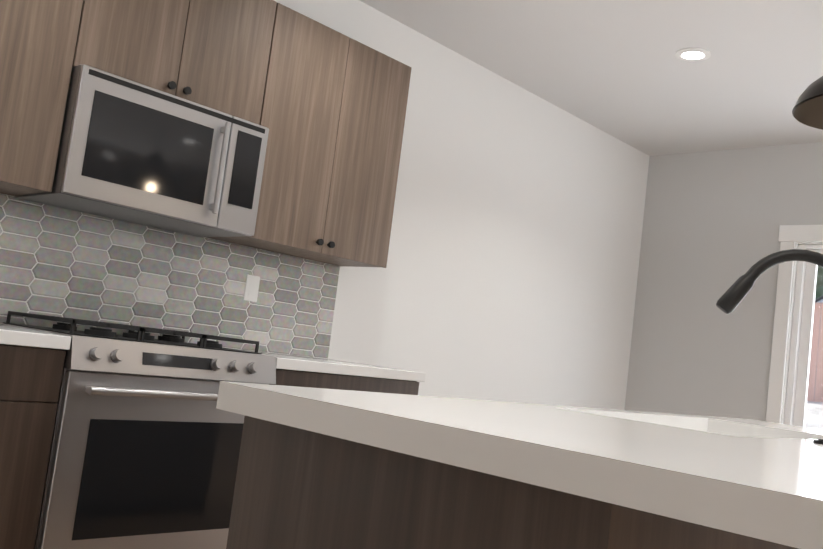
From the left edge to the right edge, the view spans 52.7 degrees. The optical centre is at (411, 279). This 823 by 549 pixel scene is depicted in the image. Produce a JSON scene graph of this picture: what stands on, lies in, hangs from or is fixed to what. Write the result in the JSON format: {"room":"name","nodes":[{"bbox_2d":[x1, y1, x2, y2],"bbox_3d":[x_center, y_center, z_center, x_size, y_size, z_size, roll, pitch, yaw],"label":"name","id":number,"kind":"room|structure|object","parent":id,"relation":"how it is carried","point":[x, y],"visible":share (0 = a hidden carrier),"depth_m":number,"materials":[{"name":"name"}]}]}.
{"room":"kitchen","nodes":[
{"label":"kitchen","id":0,"kind":"room"},
{"bbox_2d":[1,0,649,409],"bbox_3d":[-0.681,-0.104,3.843,0.120,2.700,6.950,2,-7,44],"label":"wall","id":1,"kind":"structure","parent":0,"point":[509,272],"depth_m":4.97,"materials":[{"name":"white paint"}]},
{"bbox_2d":[0,0,87,195],"bbox_3d":[-1.509,-0.827,2.622,0.332,0.963,0.771,2,-7,44],"label":"upper cabinet","id":2,"kind":"object","parent":1,"relation":"attached to","point":[41,41],"depth_m":2.70,"materials":[{"name":"brown wood"}]},
{"bbox_2d":[0,193,339,358],"bbox_3d":[-1.178,-0.011,3.234,0.010,0.456,2.342,2,-7,44],"label":"backsplash","id":3,"kind":"structure","parent":1,"relation":"attached to","point":[61,262],"depth_m":3.37,"materials":[{"name":"tile"}]},
{"bbox_2d":[243,274,259,301],"bbox_3d":[-0.712,0.042,3.709,0.007,0.116,0.072,2,-7,44],"label":"electrical outlet","id":4,"kind":"object","parent":3,"relation":"attached to","point":[251,288],"visible":1,"depth_m":3.71,"materials":[{"name":"white plastic"}]},
{"bbox_2d":[80,0,279,125],"bbox_3d":[-0.958,-0.927,3.193,0.332,0.528,0.763,2,-7,44],"label":"upper cabinet","id":5,"kind":"object","parent":1,"relation":"attached to","point":[218,55],"depth_m":3.11,"materials":[{"name":"brown wood"}]},
{"bbox_2d":[14,64,268,236],"bbox_3d":[-0.975,-0.443,3.109,0.448,0.435,0.760,2,-7,44],"label":"microwave","id":6,"kind":"object","parent":5,"relation":"attached to","point":[134,152],"visible":1,"depth_m":2.94,"materials":[{"name":"silver metal"}]},
{"bbox_2d":[206,4,411,267],"bbox_3d":[-0.449,-0.595,3.737,0.332,0.963,0.802,2,-7,44],"label":"upper cabinet","id":7,"kind":"object","parent":1,"relation":"attached to","point":[326,105],"depth_m":3.60,"materials":[{"name":"brown wood"}]},
{"bbox_2d":[359,0,822,155],"bbox_3d":[2.275,-1.386,1.297,7.840,0.100,6.950,2,-7,44],"label":"ceiling","id":8,"kind":"structure","parent":0,"point":[619,70],"depth_m":4.45,"materials":[{"name":"white paint"}]},
{"bbox_2d":[675,48,710,60],"bbox_3d":[1.456,-1.160,4.297,0.176,0.010,0.176,2,-7,44],"label":"recessed light","id":9,"kind":"object","parent":8,"relation":"in","point":[693,54],"visible":1,"depth_m":4.29,"materials":[{"name":"white plastic"}]},
{"bbox_2d":[792,76,822,129],"bbox_3d":[1.337,-0.905,2.361,0.400,0.890,0.400,2,-7,44],"label":"pendant light","id":10,"kind":"object","parent":8,"relation":"hanging from","point":[807,110],"visible":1,"depth_m":2.46,"materials":[{"name":"black metal"}]},
{"bbox_2d":[624,142,822,420],"bbox_3d":[4.431,0.507,3.619,7.600,2.700,0.120,2,-7,44],"label":"wall","id":11,"kind":"structure","parent":0,"point":[713,221],"depth_m":5.84,"materials":[{"name":"grey paint"}]},
{"bbox_2d":[766,225,822,423],"bbox_3d":[3.004,0.731,4.914,1.728,2.140,0.143,2,-7,44],"label":"door frame","id":12,"kind":"structure","parent":11,"relation":"attached to","point":[792,236],"depth_m":5.45,"materials":[{"name":"white"}]},
{"bbox_2d":[784,244,822,428],"bbox_3d":[3.003,0.792,4.916,1.500,2.019,0.102,2,-7,44],"label":"sliding door","id":13,"kind":"structure","parent":11,"relation":"in","point":[800,345],"depth_m":5.43,"materials":[{"name":"white plastic"}]},
{"bbox_3d":[1.935,1.362,1.049,7.840,0.060,6.950,2,-7,44],"label":"floor","id":14,"kind":"structure","parent":0,"visible":0},
{"bbox_2d":[0,344,65,548],"bbox_3d":[-1.564,0.578,2.382,0.657,0.874,0.771,2,-7,44],"label":"base cabinet","id":15,"kind":"object","parent":14,"relation":"on","point":[30,380],"visible":0.97,"depth_m":2.41,"materials":[{"name":"brown wood"}]},
{"bbox_2d":[0,325,70,349],"bbox_3d":[-1.514,0.126,2.428,0.648,0.040,0.771,2,-7,44],"label":"countertop","id":16,"kind":"structure","parent":15,"relation":"on","point":[9,335],"depth_m":2.41,"materials":[{"name":"white stone"}]},
{"bbox_2d":[0,311,275,548],"bbox_3d":[-1.007,0.649,2.913,0.697,0.964,0.762,2,-7,44],"label":"range","id":17,"kind":"object","parent":14,"relation":"on","point":[145,444],"visible":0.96,"depth_m":2.66,"materials":[{"name":"silver metal"}]},
{"bbox_2d":[270,369,418,394],"bbox_3d":[-0.503,0.810,3.497,0.657,0.874,0.801,2,-7,44],"label":"base cabinet","id":18,"kind":"object","parent":14,"relation":"on","point":[284,377],"depth_m":3.30,"materials":[{"name":"brown wood"}]},
{"bbox_2d":[229,348,425,381],"bbox_3d":[-0.449,0.359,3.547,0.648,0.040,0.813,2,-7,44],"label":"countertop","id":19,"kind":"structure","parent":18,"relation":"on","point":[303,363],"depth_m":3.34,"materials":[{"name":"white stone"}]},
{"bbox_2d":[226,417,771,548],"bbox_3d":[0.576,0.777,1.647,0.601,0.874,1.920,2,-7,44],"label":"kitchen island","id":20,"kind":"object","parent":14,"relation":"on","point":[320,468],"depth_m":0.98,"materials":[{"name":"brown wood"}]},
{"bbox_2d":[216,381,822,548],"bbox_3d":[0.722,0.328,1.601,0.910,0.040,1.980,2,-7,44],"label":"island countertop","id":21,"kind":"structure","parent":20,"relation":"on","point":[761,482],"depth_m":0.92,"materials":[{"name":"white stone"}]},
{"bbox_2d":[688,425,735,432],"bbox_3d":[0.664,0.461,1.824,0.399,0.222,0.764,2,-7,44],"label":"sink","id":22,"kind":"object","parent":21,"relation":"in","point":[689,426],"depth_m":2.19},
{"bbox_2d":[716,249,822,313],"bbox_3d":[0.799,0.130,1.720,0.295,0.389,0.176,2,-7,44],"label":"faucet","id":23,"kind":"object","parent":21,"relation":"on","point":[732,297],"visible":1,"depth_m":1.75,"materials":[{"name":"black metal"}]},
{"label":"outside","id":24,"kind":"structure","parent":0,"visible":0},
{"bbox_2d":[805,266,822,429],"bbox_3d":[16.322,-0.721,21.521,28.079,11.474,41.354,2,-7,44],"label":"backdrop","id":25,"kind":"structure","parent":24,"point":[818,368],"depth_m":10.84,"materials":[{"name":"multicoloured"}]}
]}

